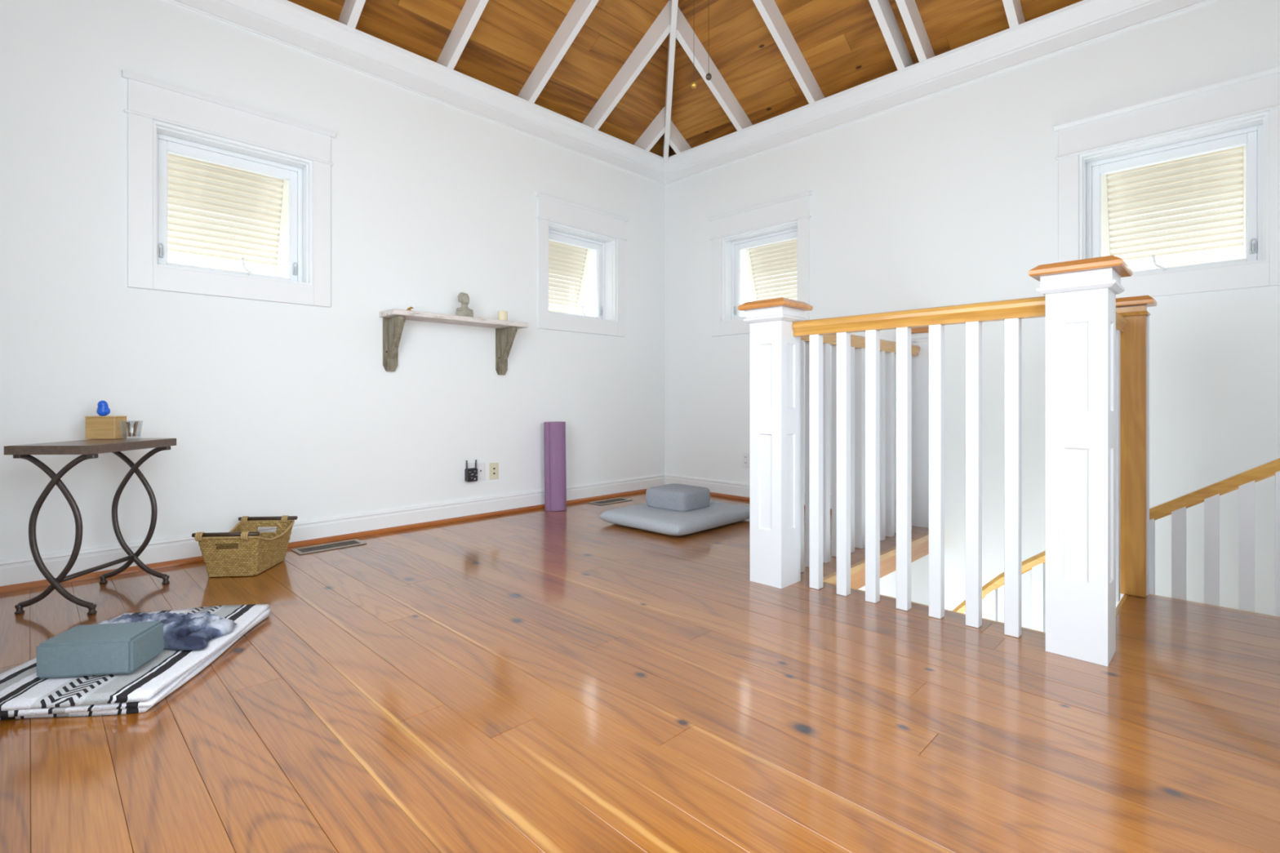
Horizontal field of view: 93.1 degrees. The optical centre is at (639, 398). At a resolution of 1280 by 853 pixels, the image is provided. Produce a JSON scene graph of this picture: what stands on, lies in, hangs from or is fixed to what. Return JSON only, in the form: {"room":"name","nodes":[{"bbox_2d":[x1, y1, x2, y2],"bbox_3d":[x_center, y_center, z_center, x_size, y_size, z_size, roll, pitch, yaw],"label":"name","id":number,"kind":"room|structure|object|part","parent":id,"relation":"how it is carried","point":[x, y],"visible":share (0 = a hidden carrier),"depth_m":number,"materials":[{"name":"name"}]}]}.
{"room":"exercise studio","nodes":[
{"label":"exercise studio","id":0,"kind":"room"},
{"bbox_2d":[0,0,664,591],"bbox_3d":[-1.259,-0.474,3.784,0.180,3.068,4.354,0,0,45],"label":"wall","id":1,"kind":"structure","parent":0,"point":[270,408],"depth_m":3.13,"materials":[{"name":"paint"}]},
{"bbox_2d":[122,68,335,306],"bbox_3d":[-2.006,-0.960,3.004,0.214,0.940,0.868,0,0,45],"label":"window","id":2,"kind":"structure","parent":1,"relation":"in","point":[149,99],"depth_m":2.92,"materials":[{"name":"paint"}]},
{"bbox_3d":[-2.213,-0.871,2.684,0.016,0.762,0.086,0,0,45],"label":"casing","id":3,"kind":"part","parent":2,"relation":"part of","materials":[{"name":"paint"}]},
{"bbox_2d":[167,153,288,277],"bbox_3d":[-2.188,-0.979,3.191,0.219,0.638,0.620,0,0,45],"label":"shutter","id":4,"kind":"object","parent":2,"relation":"attached to","point":[192,184],"visible":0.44,"depth_m":3.20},
{"bbox_3d":[-2.062,-0.919,3.059,0.042,0.597,0.592,0,0,45],"label":"sash","id":5,"kind":"part","parent":2,"relation":"part of","materials":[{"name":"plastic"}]},
{"bbox_3d":[-1.950,-1.333,2.948,0.016,0.138,0.832,0,0,45],"label":"head casing","id":6,"kind":"part","parent":2,"relation":"part of","materials":[{"name":"paint"}]},
{"bbox_3d":[-2.062,-0.923,3.059,0.058,0.633,0.636,0,0,45],"label":"frame","id":7,"kind":"part","parent":2,"relation":"part of","materials":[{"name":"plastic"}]},
{"bbox_3d":[-1.950,-0.542,2.948,0.016,0.105,0.660,0,0,45],"label":"sill casing","id":8,"kind":"part","parent":2,"relation":"part of","materials":[{"name":"paint"}]},
{"bbox_3d":[-1.986,-0.657,3.068,0.042,0.101,0.080,0,0,45],"label":"crank handle","id":9,"kind":"part","parent":2,"relation":"part of","materials":[{"name":"white metal"}]},
{"bbox_3d":[-1.688,-0.871,3.213,0.016,0.762,0.086,0,0,45],"label":"casing","id":10,"kind":"part","parent":2,"relation":"part of","materials":[{"name":"paint"}]},
{"bbox_2d":[0,473,665,593],"bbox_3d":[-1.184,0.698,3.710,0.032,0.125,3.994,0,0,45],"label":"baseboard","id":11,"kind":"structure","parent":1,"relation":"attached to","point":[23,573],"depth_m":3.26,"materials":[{"name":"paint"}]},
{"bbox_2d":[167,0,665,184],"bbox_3d":[-1.174,-1.910,3.700,0.060,0.194,3.994,0,0,45],"label":"trim","id":12,"kind":"structure","parent":1,"relation":"attached to","point":[286,22],"depth_m":3.56,"materials":[{"name":"paint"}]},
{"bbox_2d":[378,308,528,374],"bbox_3d":[-1.099,-0.325,3.682,0.189,0.335,0.890,0,0,45],"label":"wall shelf","id":13,"kind":"object","parent":1,"relation":"attached to","point":[393,320],"visible":1,"depth_m":3.54,"materials":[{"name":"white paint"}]},
{"bbox_2d":[455,292,473,316],"bbox_3d":[-1.061,-0.567,3.661,0.077,0.150,0.103,0,0,25],"label":"bust","id":14,"kind":"object","parent":13,"relation":"on","point":[463,298],"visible":0.98,"depth_m":3.63,"materials":[{"name":"grey stone"}]},
{"bbox_2d":[497,311,507,320],"bbox_3d":[-0.869,-0.526,3.836,0.060,0.066,0.060,0,0,45],"label":"pillar candle","id":15,"kind":"object","parent":13,"relation":"on","point":[502,315],"visible":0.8,"depth_m":3.81,"materials":[{"name":"beige wax"}]},
{"bbox_2d":[464,462,475,469],"bbox_3d":[-1.077,0.460,3.836,0.006,0.112,0.070,0,0,45],"label":"outlet","id":16,"kind":"object","parent":1,"relation":"attached to","point":[472,464],"visible":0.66,"depth_m":3.84,"materials":[{"name":"white plastic"}]},
{"bbox_2d":[464,459,477,482],"bbox_3d":[-1.060,0.453,3.814,0.048,0.134,0.075,0,0,45],"label":"network extender","id":17,"kind":"object","parent":1,"relation":"attached to","point":[470,474],"visible":1,"depth_m":3.79,"materials":[{"name":"black plastic"}]},
{"bbox_2d":[476,462,485,480],"bbox_3d":[-1.023,0.468,3.888,0.009,0.112,0.070,0,0,45],"label":"wall plate","id":18,"kind":"object","parent":1,"relation":"attached to","point":[481,467],"visible":0.94,"depth_m":3.89,"materials":[{"name":"white plastic"}]},
{"bbox_2d":[488,462,498,479],"bbox_3d":[-0.954,0.472,3.957,0.009,0.108,0.068,0,0,45],"label":"wall plate","id":19,"kind":"object","parent":1,"relation":"attached to","point":[493,467],"visible":1,"depth_m":3.95,"materials":[{"name":"beige plastic"}]},
{"bbox_2d":[534,191,629,337],"bbox_3d":[-0.470,-0.960,4.554,0.214,0.940,0.873,0,0,45],"label":"window","id":20,"kind":"structure","parent":1,"relation":"in","point":[610,318],"depth_m":4.57,"materials":[{"name":"paint"}]},
{"bbox_3d":[-0.678,-0.871,4.231,0.016,0.762,0.086,0,0,45],"label":"casing","id":21,"kind":"part","parent":20,"relation":"part of","materials":[{"name":"paint"}]},
{"bbox_2d":[548,240,591,315],"bbox_3d":[-0.656,-0.979,4.736,0.219,0.638,0.620,0,0,45],"label":"shutter","id":22,"kind":"object","parent":20,"relation":"attached to","point":[565,260],"visible":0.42,"depth_m":4.82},
{"bbox_3d":[-0.525,-0.919,4.609,0.042,0.597,0.597,0,0,45],"label":"sash","id":23,"kind":"part","parent":20,"relation":"part of","materials":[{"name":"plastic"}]},
{"bbox_3d":[-0.525,-0.923,4.609,0.058,0.633,0.641,0,0,45],"label":"frame","id":24,"kind":"part","parent":20,"relation":"part of","materials":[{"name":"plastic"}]},
{"bbox_3d":[-0.413,-1.333,4.498,0.016,0.138,0.837,0,0,45],"label":"head casing","id":25,"kind":"part","parent":20,"relation":"part of","materials":[{"name":"paint"}]},
{"bbox_3d":[-0.413,-0.542,4.498,0.016,0.105,0.665,0,0,45],"label":"sill casing","id":26,"kind":"part","parent":20,"relation":"part of","materials":[{"name":"paint"}]},
{"bbox_3d":[-0.149,-0.871,4.765,0.016,0.762,0.086,0,0,45],"label":"casing","id":27,"kind":"part","parent":20,"relation":"part of","materials":[{"name":"paint"}]},
{"bbox_2d":[0,492,1279,852],"bbox_3d":[0.226,0.819,2.311,4.004,0.118,3.994,0,0,45],"label":"floor","id":28,"kind":"structure","parent":0,"point":[571,680],"depth_m":1.44,"materials":[{"name":"brown wood"}]},
{"bbox_2d":[4,438,176,614],"bbox_3d":[-2.074,0.462,2.319,0.288,0.596,0.418,0,0,-2],"label":"side table","id":29,"kind":"object","parent":28,"relation":"on","point":[91,448],"visible":1,"depth_m":2.15,"materials":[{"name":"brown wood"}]},
{"bbox_3d":[-2.199,0.203,2.146,0.024,0.015,0.022,0,0,-2],"label":"bracket plate","id":30,"kind":"part","parent":29,"relation":"part of","materials":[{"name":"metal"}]},
{"bbox_3d":[-2.092,0.466,2.150,0.219,0.552,0.017,0,0,-2],"label":"leg","id":31,"kind":"part","parent":29,"relation":"part of","materials":[{"name":"metal"}]},
{"bbox_3d":[-2.042,0.466,2.138,0.219,0.552,0.017,0,0,-2],"label":"leg","id":32,"kind":"part","parent":29,"relation":"part of","materials":[{"name":"metal"}]},
{"bbox_3d":[-1.935,0.203,2.142,0.024,0.015,0.022,0,0,-2],"label":"bracket plate","id":33,"kind":"part","parent":29,"relation":"part of","materials":[{"name":"metal"}]},
{"bbox_2d":[84,415,127,439],"bbox_3d":[-2.181,0.117,2.476,0.121,0.093,0.061,0,0,0],"label":"box","id":34,"kind":"object","parent":29,"relation":"on","point":[98,427],"visible":1,"depth_m":2.45,"materials":[{"name":"brown wood"}]},
{"bbox_2d":[96,400,110,416],"bbox_3d":[-2.192,0.039,2.476,0.043,0.065,0.042,0,0,-36],"label":"bird figurine","id":35,"kind":"object","parent":34,"relation":"on","point":[103,410],"visible":1,"depth_m":2.46,"materials":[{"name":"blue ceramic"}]},
{"bbox_3d":[-2.181,0.074,2.476,0.121,0.006,0.061,0,0,0],"label":"lid","id":36,"kind":"part","parent":34,"relation":"part of","materials":[{"name":"brown wood"}]},
{"bbox_2d":[120,420,137,439],"bbox_3d":[-2.051,0.126,2.442,0.074,0.074,0.074,0,0,45],"label":"glass tumbler","id":37,"kind":"object","parent":29,"relation":"on","point":[128,424],"visible":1,"depth_m":2.44,"materials":[{"name":"clear glass"}]},
{"bbox_3d":[-2.105,0.466,2.499,0.219,0.552,0.017,0,0,-2],"label":"leg","id":38,"kind":"part","parent":29,"relation":"part of","materials":[{"name":"metal"}]},
{"bbox_3d":[-2.055,0.466,2.487,0.219,0.552,0.017,0,0,-2],"label":"leg","id":39,"kind":"part","parent":29,"relation":"part of","materials":[{"name":"metal"}]},
{"bbox_3d":[-1.948,0.203,2.491,0.024,0.015,0.022,0,0,-2],"label":"bracket plate","id":40,"kind":"part","parent":29,"relation":"part of","materials":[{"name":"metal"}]},
{"bbox_2d":[0,604,271,719],"bbox_3d":[-1.484,0.736,1.755,0.519,0.046,0.673,0,0,-9],"label":"folded blanket","id":41,"kind":"object","parent":28,"relation":"on","point":[23,695],"visible":0.48,"depth_m":1.53,"materials":[{"name":"fabric"}]},
{"bbox_2d":[36,621,163,679],"bbox_3d":[-1.435,0.667,1.619,0.220,0.090,0.140,0,0,-9],"label":"block","id":42,"kind":"object","parent":41,"relation":"on","point":[118,648],"visible":1,"depth_m":1.56,"materials":[{"name":"blue fabric"}]},
{"bbox_2d":[97,612,236,650],"bbox_3d":[-1.437,0.683,1.811,0.382,0.058,0.209,0,0,-3],"label":"cloth","id":43,"kind":"object","parent":41,"relation":"on","point":[181,631],"visible":0.63,"depth_m":1.80,"materials":[{"name":"fabric"}]},
{"bbox_2d":[191,515,297,577],"bbox_3d":[-1.755,0.657,2.715,0.260,0.199,0.378,0,0,-6],"label":"wicker basket","id":44,"kind":"object","parent":28,"relation":"on","point":[242,551],"visible":1,"depth_m":2.58,"materials":[{"name":"wicker"}]},
{"bbox_3d":[-1.738,0.570,2.544,0.260,0.018,0.017,0,0,-6],"label":"handle rod","id":45,"kind":"part","parent":44,"relation":"part of","materials":[{"name":"brown wood"}]},
{"bbox_3d":[-1.772,0.570,2.886,0.260,0.018,0.017,0,0,-6],"label":"handle rod","id":46,"kind":"part","parent":44,"relation":"part of","materials":[{"name":"brown wood"}]},
{"bbox_2d":[290,538,366,555],"bbox_3d":[-1.590,0.757,3.105,0.140,0.005,0.320,0,0,45],"label":"floor vent","id":47,"kind":"object","parent":28,"relation":"in","point":[309,549],"visible":1,"depth_m":3.09,"materials":[{"name":"metal"}]},
{"bbox_2d":[543,422,566,511],"bbox_3d":[-0.583,0.459,4.160,0.145,0.600,0.149,-2,-1,45],"label":"yoga mat","id":48,"kind":"object","parent":28,"relation":"on","point":[554,433],"visible":1,"depth_m":4.10,"materials":[{"name":"purple plastic"}]},
{"bbox_2d":[588,497,632,505],"bbox_3d":[-0.216,0.757,4.475,0.140,0.005,0.320,0,0,45],"label":"floor vent","id":49,"kind":"object","parent":28,"relation":"in","point":[615,500],"visible":1,"depth_m":4.45,"materials":[{"name":"metal"}]},
{"bbox_2d":[599,500,750,535],"bbox_3d":[0.250,0.712,3.738,0.628,0.094,0.789,0,0,44],"label":"floor cushion","id":50,"kind":"object","parent":28,"relation":"on","point":[642,517],"visible":0.79,"depth_m":3.51,"materials":[{"name":"grey fabric"}]},
{"bbox_2d":[645,483,710,511],"bbox_3d":[0.236,0.609,3.759,0.318,0.137,0.293,0,0,43],"label":"cushion","id":51,"kind":"object","parent":50,"relation":"on","point":[674,496],"visible":0.98,"depth_m":3.66,"materials":[{"name":"grey fabric"}]},
{"bbox_2d":[737,297,813,588],"bbox_3d":[0.565,0.178,2.529,0.222,1.163,0.222,0,0,45],"label":"newel post","id":52,"kind":"object","parent":28,"relation":"on","point":[775,351],"visible":0.98,"depth_m":2.48,"materials":[{"name":"paint"}]},
{"bbox_2d":[800,333,919,573],"bbox_3d":[1.128,0.221,3.097,0.062,1.078,1.450,0,0,45],"label":"stair railing","id":53,"kind":"object","parent":28,"relation":"on","point":[887,348],"visible":0.47,"depth_m":3.07,"materials":[{"name":"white wood"}]},
{"bbox_3d":[1.128,-0.288,3.097,0.062,0.062,1.450,0,0,45],"label":"handrail","id":54,"kind":"part","parent":53,"relation":"part of","materials":[{"name":"brown wood"}]},
{"bbox_2d":[791,296,1045,637],"bbox_3d":[0.959,0.221,2.190,0.886,1.078,0.062,0,0,45],"label":"stair railing","id":55,"kind":"object","parent":28,"relation":"on","point":[1011,312],"visible":0.94,"depth_m":2.11,"materials":[{"name":"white wood"}]},
{"bbox_3d":[0.959,-0.288,2.190,0.886,0.062,0.062,0,0,45],"label":"handrail","id":56,"kind":"part","parent":55,"relation":"part of","materials":[{"name":"brown wood"}]},
{"bbox_2d":[911,326,928,528],"bbox_3d":[1.660,0.169,3.626,0.202,1.183,0.103,0,0,45],"label":"newel post","id":57,"kind":"object","parent":28,"relation":"on","point":[919,335],"visible":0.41,"depth_m":3.59,"materials":[{"name":"paint"}]},
{"bbox_2d":[1028,255,1132,666],"bbox_3d":[1.327,0.178,1.825,0.222,1.163,0.222,0,0,45],"label":"newel post","id":58,"kind":"object","parent":28,"relation":"on","point":[1080,295],"visible":1,"depth_m":1.77,"materials":[{"name":"paint"}]},
{"bbox_2d":[1115,311,1127,602],"bbox_3d":[1.623,0.221,2.123,0.062,1.078,0.689,0,0,45],"label":"stair railing","id":59,"kind":"object","parent":28,"relation":"on","point":[1121,322],"visible":0.09,"depth_m":2.26,"materials":[{"name":"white wood"}]},
{"bbox_3d":[1.623,-0.288,2.123,0.062,0.062,0.689,0,0,45],"label":"handrail","id":60,"kind":"part","parent":59,"relation":"part of","materials":[{"name":"brown wood"}]},
{"bbox_2d":[1115,295,1156,597],"bbox_3d":[1.895,0.184,2.380,0.198,1.152,0.114,0,0,45],"label":"newel post","id":61,"kind":"object","parent":28,"relation":"on","point":[1135,340],"visible":0.56,"depth_m":2.33,"materials":[{"name":"brown wood"}]},
{"bbox_2d":[288,0,1082,161],"bbox_3d":[0.226,-2.649,2.311,4.334,1.358,4.334,0,0,45],"label":"ceiling","id":62,"kind":"structure","parent":0,"point":[625,70],"depth_m":3.93,"materials":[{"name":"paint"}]},
{"bbox_2d":[690,72,711,88],"bbox_3d":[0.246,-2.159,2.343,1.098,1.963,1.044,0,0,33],"label":"pull chain","id":63,"kind":"object","parent":62,"relation":"hanging from","point":[708,76],"visible":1,"depth_m":2.29,"materials":[{"name":"gold metal"}]},
{"bbox_2d":[858,554,928,605],"bbox_3d":[1.211,2.121,3.104,0.120,2.678,1.478,0,0,45],"label":"wall","id":64,"kind":"structure","parent":0,"point":[919,567],"depth_m":3.33,"materials":[{"name":"paint"}]},
{"bbox_2d":[664,0,1279,632],"bbox_3d":[1.760,0.726,3.729,4.184,5.468,0.180,0,0,45],"label":"wall","id":65,"kind":"structure","parent":0,"point":[950,197],"depth_m":3.39,"materials":[{"name":"paint"}]},
{"bbox_2d":[742,452,750,467],"bbox_3d":[0.796,0.460,4.551,0.070,0.114,0.009,0,0,45],"label":"outlet","id":66,"kind":"object","parent":65,"relation":"attached to","point":[745,455],"visible":1,"depth_m":4.55,"materials":[{"name":"white plastic"}]},
{"bbox_2d":[664,473,831,512],"bbox_3d":[0.916,0.698,4.417,2.016,0.125,0.032,0,0,45],"label":"baseboard","id":67,"kind":"structure","parent":65,"relation":"attached to","point":[720,488],"depth_m":4.71,"materials":[{"name":"paint"}]},
{"bbox_3d":[0.911,0.748,4.412,2.016,0.024,0.018,0,0,45],"label":"shoe moulding","id":68,"kind":"part","parent":67,"relation":"part of","materials":[{"name":"brown wood"}]},
{"bbox_2d":[707,190,812,336],"bbox_3d":[0.922,-0.960,4.533,0.883,0.940,0.214,0,0,45],"label":"window","id":69,"kind":"structure","parent":65,"relation":"in","point":[726,319],"depth_m":4.59,"materials":[{"name":"paint"}]},
{"bbox_3d":[0.596,-0.871,4.745,0.086,0.762,0.016,0,0,45],"label":"casing","id":70,"kind":"part","parent":69,"relation":"part of","materials":[{"name":"paint"}]},
{"bbox_3d":[0.867,-0.542,4.477,0.675,0.105,0.016,0,0,45],"label":"sill casing","id":71,"kind":"part","parent":69,"relation":"part of","materials":[{"name":"paint"}]},
{"bbox_3d":[0.867,-1.333,4.477,0.847,0.138,0.016,0,0,45],"label":"head casing","id":72,"kind":"part","parent":69,"relation":"part of","materials":[{"name":"paint"}]},
{"bbox_3d":[0.977,-0.923,4.589,0.651,0.633,0.058,0,0,45],"label":"frame","id":73,"kind":"part","parent":69,"relation":"part of","materials":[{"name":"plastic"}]},
{"bbox_3d":[0.977,-0.919,4.589,0.607,0.597,0.042,0,0,45],"label":"sash","id":74,"kind":"part","parent":69,"relation":"part of","materials":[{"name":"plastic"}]},
{"bbox_2d":[744,239,796,301],"bbox_3d":[1.105,-0.979,4.719,0.620,0.638,0.219,0,0,45],"label":"shutter","id":75,"kind":"object","parent":69,"relation":"attached to","point":[771,260],"visible":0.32,"depth_m":4.76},
{"bbox_3d":[1.109,-0.979,4.722,0.600,0.660,0.024,0,17,45],"label":"frame","id":76,"kind":"part","parent":75,"relation":"part of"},
{"bbox_3d":[1.137,-0.871,4.209,0.086,0.762,0.016,0,0,45],"label":"casing","id":77,"kind":"part","parent":69,"relation":"part of","materials":[{"name":"paint"}]},
{"bbox_2d":[664,0,1213,185],"bbox_3d":[1.611,-1.910,3.707,4.003,0.194,0.060,0,0,45],"label":"trim","id":78,"kind":"structure","parent":65,"relation":"attached to","point":[1082,22],"depth_m":3.56,"materials":[{"name":"paint"}]},
{"bbox_2d":[1053,63,1279,297],"bbox_3d":[2.546,-0.960,2.923,0.886,0.940,0.214,0,0,45],"label":"window","id":79,"kind":"structure","parent":65,"relation":"in","point":[1256,91],"depth_m":2.84,"materials":[{"name":"paint"}]},
{"bbox_3d":[2.219,-0.871,3.136,0.086,0.762,0.016,0,0,45],"label":"casing","id":80,"kind":"part","parent":79,"relation":"part of","materials":[{"name":"paint"}]},
{"bbox_3d":[2.546,-0.657,2.965,0.080,0.101,0.042,0,0,45],"label":"crank handle","id":81,"kind":"part","parent":79,"relation":"part of","materials":[{"name":"white metal"}]},
{"bbox_3d":[2.490,-1.333,2.867,0.850,0.138,0.016,0,0,45],"label":"head casing","id":82,"kind":"part","parent":79,"relation":"part of","materials":[{"name":"paint"}]},
{"bbox_2d":[1101,145,1245,271],"bbox_3d":[2.729,-0.979,3.108,0.620,0.638,0.219,0,0,45],"label":"shutter","id":83,"kind":"object","parent":79,"relation":"attached to","point":[1214,176],"visible":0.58,"depth_m":3.10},
{"bbox_3d":[2.600,-0.923,2.978,0.654,0.633,0.058,0,0,45],"label":"frame","id":84,"kind":"part","parent":79,"relation":"part of","materials":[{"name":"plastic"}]},
{"bbox_3d":[2.600,-0.919,2.978,0.610,0.597,0.042,0,0,45],"label":"sash","id":85,"kind":"part","parent":79,"relation":"part of","materials":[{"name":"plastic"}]},
{"bbox_3d":[2.490,-0.542,2.867,0.678,0.105,0.016,0,0,45],"label":"sill casing","id":86,"kind":"part","parent":79,"relation":"part of","materials":[{"name":"paint"}]},
{"bbox_3d":[2.761,-0.871,2.598,0.086,0.762,0.016,0,0,45],"label":"casing","id":87,"kind":"part","parent":79,"relation":"part of","materials":[{"name":"paint"}]},
{"bbox_3d":[1.889,3.510,2.420,1.997,0.100,1.697,0,0,45],"label":"floor","id":88,"kind":"structure","parent":0,"visible":0},
{"bbox_3d":[2.225,1.755,2.648,1.630,1.610,0.685,0,0,45],"label":"staircase","id":89,"kind":"structure","parent":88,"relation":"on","visible":0},
{"bbox_2d":[951,457,1279,632],"bbox_3d":[1.990,0.986,2.435,1.623,2.044,0.056,0,0,45],"label":"stair railing","id":90,"kind":"object","parent":89,"relation":"on","point":[1245,481],"visible":0.37,"depth_m":2.27,"materials":[{"name":"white wood"}]}
]}

